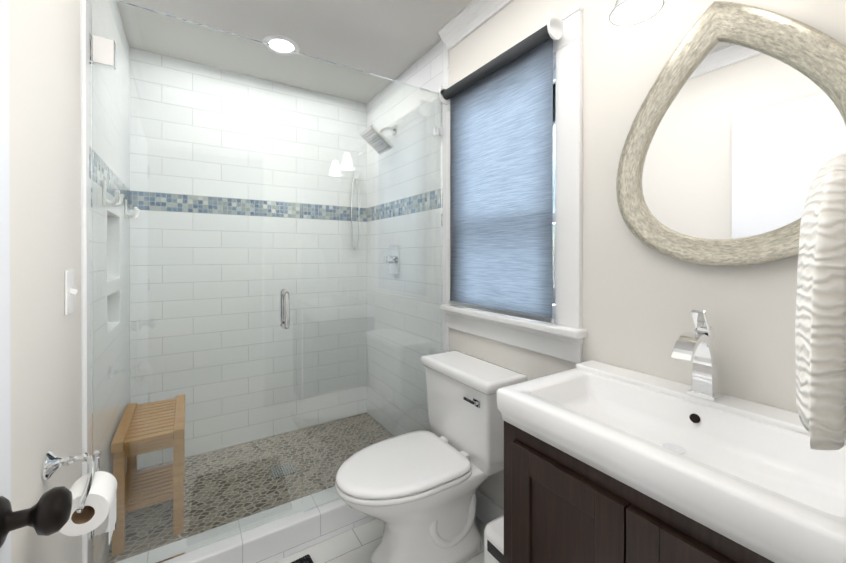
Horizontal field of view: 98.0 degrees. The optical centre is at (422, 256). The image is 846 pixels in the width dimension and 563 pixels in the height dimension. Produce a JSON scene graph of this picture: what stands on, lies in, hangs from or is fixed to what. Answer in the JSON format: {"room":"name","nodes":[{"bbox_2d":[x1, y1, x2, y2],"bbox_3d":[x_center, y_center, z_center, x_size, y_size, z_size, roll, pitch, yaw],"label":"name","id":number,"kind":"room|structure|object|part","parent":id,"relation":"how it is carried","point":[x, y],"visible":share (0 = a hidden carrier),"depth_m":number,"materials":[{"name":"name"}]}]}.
{"room":"bathroom","nodes":[
{"label":"bathroom","id":0,"kind":"room"},
{"bbox_2d":[9,0,81,562],"bbox_3d":[-0.712,0.039,0.446,0.140,2.440,1.672,0,0,-33],"label":"wall","id":1,"kind":"structure","parent":0,"point":[45,205],"depth_m":0.88,"materials":[{"name":"white paint"}]},
{"bbox_2d":[65,270,78,314],"bbox_3d":[-1.002,0.101,1.054,0.022,0.124,0.076,0,0,-33],"label":"light switch","id":2,"kind":"object","parent":1,"relation":"attached to","point":[70,291],"visible":0.98,"depth_m":1.04,"materials":[{"name":"white plastic"}]},
{"bbox_2d":[41,449,116,543],"bbox_3d":[-0.801,0.557,0.850,0.142,0.174,0.234,0,0,-33],"label":"toilet paper holder","id":3,"kind":"object","parent":1,"relation":"attached to","point":[93,490],"visible":1,"depth_m":0.83,"materials":[{"name":"silver metal"}]},
{"bbox_2d":[80,0,130,562],"bbox_3d":[-1.438,0.035,1.597,0.152,2.440,1.075,0,0,-33],"label":"wall tiles","id":4,"kind":"structure","parent":1,"relation":"attached to","point":[88,268],"depth_m":1.44,"materials":[{"name":"white tile"}]},
{"bbox_2d":[103,181,126,211],"bbox_3d":[-1.221,-0.247,1.448,0.058,0.100,0.134,0,0,-33],"label":"hook","id":5,"kind":"object","parent":4,"relation":"attached to","point":[117,198],"depth_m":1.43,"materials":[{"name":"white plastic"}]},
{"bbox_2d":[125,207,139,218],"bbox_3d":[-1.532,-0.248,1.937,0.058,0.100,0.134,0,0,-33],"label":"hook","id":6,"kind":"object","parent":4,"relation":"attached to","point":[136,210],"depth_m":1.91,"materials":[{"name":"white plastic"}]},
{"bbox_2d":[130,48,366,468],"bbox_3d":[-1.090,0.032,2.540,1.753,2.440,0.140,0,0,-33],"label":"wall tile","id":7,"kind":"structure","parent":0,"point":[197,413],"depth_m":2.40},
{"bbox_2d":[351,171,359,250],"bbox_3d":[-0.516,-0.347,2.803,0.070,0.605,0.030,0,0,-33],"label":"shower hose","id":8,"kind":"object","parent":7,"relation":"attached to","point":[354,173],"depth_m":2.80,"materials":[{"name":"silver metal"}]},
{"bbox_2d":[117,0,471,103],"bbox_3d":[-0.251,-1.231,0.432,2.600,0.100,4.590,0,0,-33],"label":"ceiling","id":9,"kind":"structure","parent":0,"point":[393,39],"depth_m":1.96,"materials":[{"name":"white paint"}]},
{"bbox_2d":[263,35,299,55],"bbox_3d":[-0.796,-1.183,2.067,0.195,0.007,0.195,0,0,-33],"label":"recessed light","id":10,"kind":"object","parent":9,"relation":"in","point":[284,42],"visible":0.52,"depth_m":2.05,"materials":[{"name":"white plastic"}]},
{"bbox_2d":[273,516,485,562],"bbox_3d":[-0.251,1.309,0.441,2.600,0.100,4.590,0,0,-33],"label":"floor","id":11,"kind":"structure","parent":0,"point":[359,544],"depth_m":1.58,"materials":[{"name":"tile"}]},
{"bbox_2d":[115,486,376,562],"bbox_3d":[-0.523,1.190,1.655,1.471,0.130,0.156,0,0,-33],"label":"shower curb","id":12,"kind":"structure","parent":11,"relation":"on","point":[276,540],"depth_m":1.53,"materials":[{"name":"tile"}]},
{"bbox_2d":[88,0,443,562],"bbox_3d":[-0.506,0.118,1.625,1.452,2.006,0.111,0,0,-33],"label":"glass","id":13,"kind":"object","parent":12,"relation":"on","point":[101,51],"visible":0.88,"depth_m":1.50,"materials":[{"name":"clear glass"}]},
{"bbox_2d":[106,413,393,562],"bbox_3d":[-0.806,1.236,2.099,1.473,0.034,0.917,0,0,-33],"label":"pebble shower floor","id":14,"kind":"structure","parent":11,"relation":"on","point":[208,505],"depth_m":2.04,"materials":[{"name":"grey stone"}]},
{"bbox_2d":[111,394,184,556],"bbox_3d":[-1.297,0.994,1.771,0.253,0.459,0.496,0,0,-33],"label":"shower bench","id":15,"kind":"object","parent":14,"relation":"on","point":[124,423],"depth_m":1.65,"materials":[{"name":"brown wood"}]},
{"bbox_3d":[-0.800,1.221,2.101,0.116,0.004,0.116,0,0,-33],"label":"floor drain grate","id":16,"kind":"part","parent":14,"relation":"part of","materials":[{"name":"silver metal"}]},
{"bbox_2d":[291,554,313,562],"bbox_3d":[-0.454,1.245,1.135,0.440,0.021,0.660,0,0,-37],"label":"bath mat","id":17,"kind":"object","parent":11,"relation":"on","point":[306,558],"visible":0.95,"depth_m":1.49,"materials":[{"name":"black fabric"}]},
{"bbox_2d":[335,350,526,562],"bbox_3d":[-0.004,0.873,1.531,0.730,0.769,0.488,0,0,-33],"label":"toilet","id":18,"kind":"object","parent":11,"relation":"on","point":[414,492],"visible":1,"depth_m":1.46,"materials":[{"name":"white ceramic"}]},
{"bbox_2d":[484,515,503,562],"bbox_3d":[0.334,1.109,1.288,0.182,0.291,0.200,0,0,-33],"label":"trash can","id":19,"kind":"object","parent":11,"relation":"on","point":[493,541],"visible":0.38,"depth_m":1.28,"materials":[{"name":"white plastic"}]},
{"bbox_2d":[497,309,845,562],"bbox_3d":[0.587,0.696,0.857,0.453,1.123,0.717,0,0,-33],"label":"bathroom vanity","id":20,"kind":"object","parent":11,"relation":"on","point":[605,463],"visible":1,"depth_m":0.81,"materials":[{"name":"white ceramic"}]},
{"bbox_2d":[449,0,845,508],"bbox_3d":[0.648,0.036,1.313,0.140,2.440,1.672,0,0,-33],"label":"wall","id":21,"kind":"structure","parent":0,"point":[640,300],"depth_m":1.15,"materials":[{"name":"white paint"}]},
{"bbox_2d":[367,40,448,436],"bbox_3d":[-0.092,0.032,2.463,0.152,2.440,1.063,0,0,-33],"label":"wall tiles","id":22,"kind":"structure","parent":21,"relation":"attached to","point":[428,70],"depth_m":2.34,"materials":[{"name":"white tile"}]},
{"bbox_2d":[359,124,396,154],"bbox_3d":[-0.280,-0.785,2.413,0.220,0.181,0.190,0,0,-33],"label":"shower head","id":23,"kind":"object","parent":22,"relation":"attached to","point":[370,142],"depth_m":2.38},
{"bbox_2d":[384,246,398,273],"bbox_3d":[-0.218,0.022,2.458,0.070,0.190,0.153,0,0,-33],"label":"shower valve","id":24,"kind":"object","parent":22,"relation":"attached to","point":[395,254],"depth_m":2.46,"materials":[{"name":"silver metal"}]},
{"bbox_2d":[438,0,513,50],"bbox_3d":[0.527,-1.143,1.303,0.072,0.082,1.552,0,0,-33],"label":"crown molding","id":25,"kind":"structure","parent":21,"relation":"attached to","point":[472,16],"depth_m":1.73,"materials":[{"name":"white paint"}]},
{"bbox_2d":[475,488,503,524],"bbox_3d":[0.355,1.190,1.631,0.015,0.130,0.826,0,0,-33],"label":"baseboard","id":26,"kind":"structure","parent":21,"relation":"attached to","point":[488,509],"depth_m":1.70,"materials":[{"name":"white"}]},
{"bbox_2d":[440,6,587,362],"bbox_3d":[0.393,-0.252,1.655,0.202,1.264,0.815,0,0,-33],"label":"window","id":27,"kind":"structure","parent":21,"relation":"in","point":[564,334],"depth_m":1.35,"materials":[{"name":"white"}]},
{"bbox_2d":[439,11,562,323],"bbox_3d":[0.298,-0.314,1.623,0.076,1.126,0.686,0,0,-33],"label":"roller blind","id":28,"kind":"object","parent":27,"relation":"attached to","point":[501,183],"visible":1,"depth_m":1.57,"materials":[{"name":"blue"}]},
{"bbox_2d":[609,0,664,25],"bbox_3d":[0.660,-0.736,0.902,0.133,0.120,0.403,0,0,-33],"label":"shades","id":29,"kind":"object","parent":21,"relation":"attached to","point":[627,12],"visible":1,"depth_m":1.06,"materials":[{"name":"white"}]},
{"bbox_2d":[616,1,845,265],"bbox_3d":[0.778,-0.321,0.947,0.030,0.689,0.562,0,0,-33],"label":"mirror","id":30,"kind":"object","parent":21,"relation":"attached to","point":[735,141],"visible":0.92,"depth_m":0.93,"materials":[{"name":"beige wood"}]},
{"bbox_3d":[0.386,0.040,0.225,1.753,2.440,0.120,0,0,-33],"label":"wall","id":31,"kind":"structure","parent":0,"visible":0},
{"bbox_2d":[0,0,71,562],"bbox_3d":[-0.410,0.234,0.247,0.128,2.028,0.770,0,0,-33],"label":"door","id":32,"kind":"structure","parent":31,"relation":"in","point":[48,513],"depth_m":0.54,"materials":[{"name":"white"}]},
{"bbox_2d":[795,154,845,449],"bbox_3d":[0.639,-0.047,0.528,0.375,0.562,0.119,0,0,-33],"label":"towel","id":33,"kind":"object","parent":31,"relation":"attached to","point":[820,341],"visible":1,"depth_m":0.45,"materials":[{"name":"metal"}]}
]}

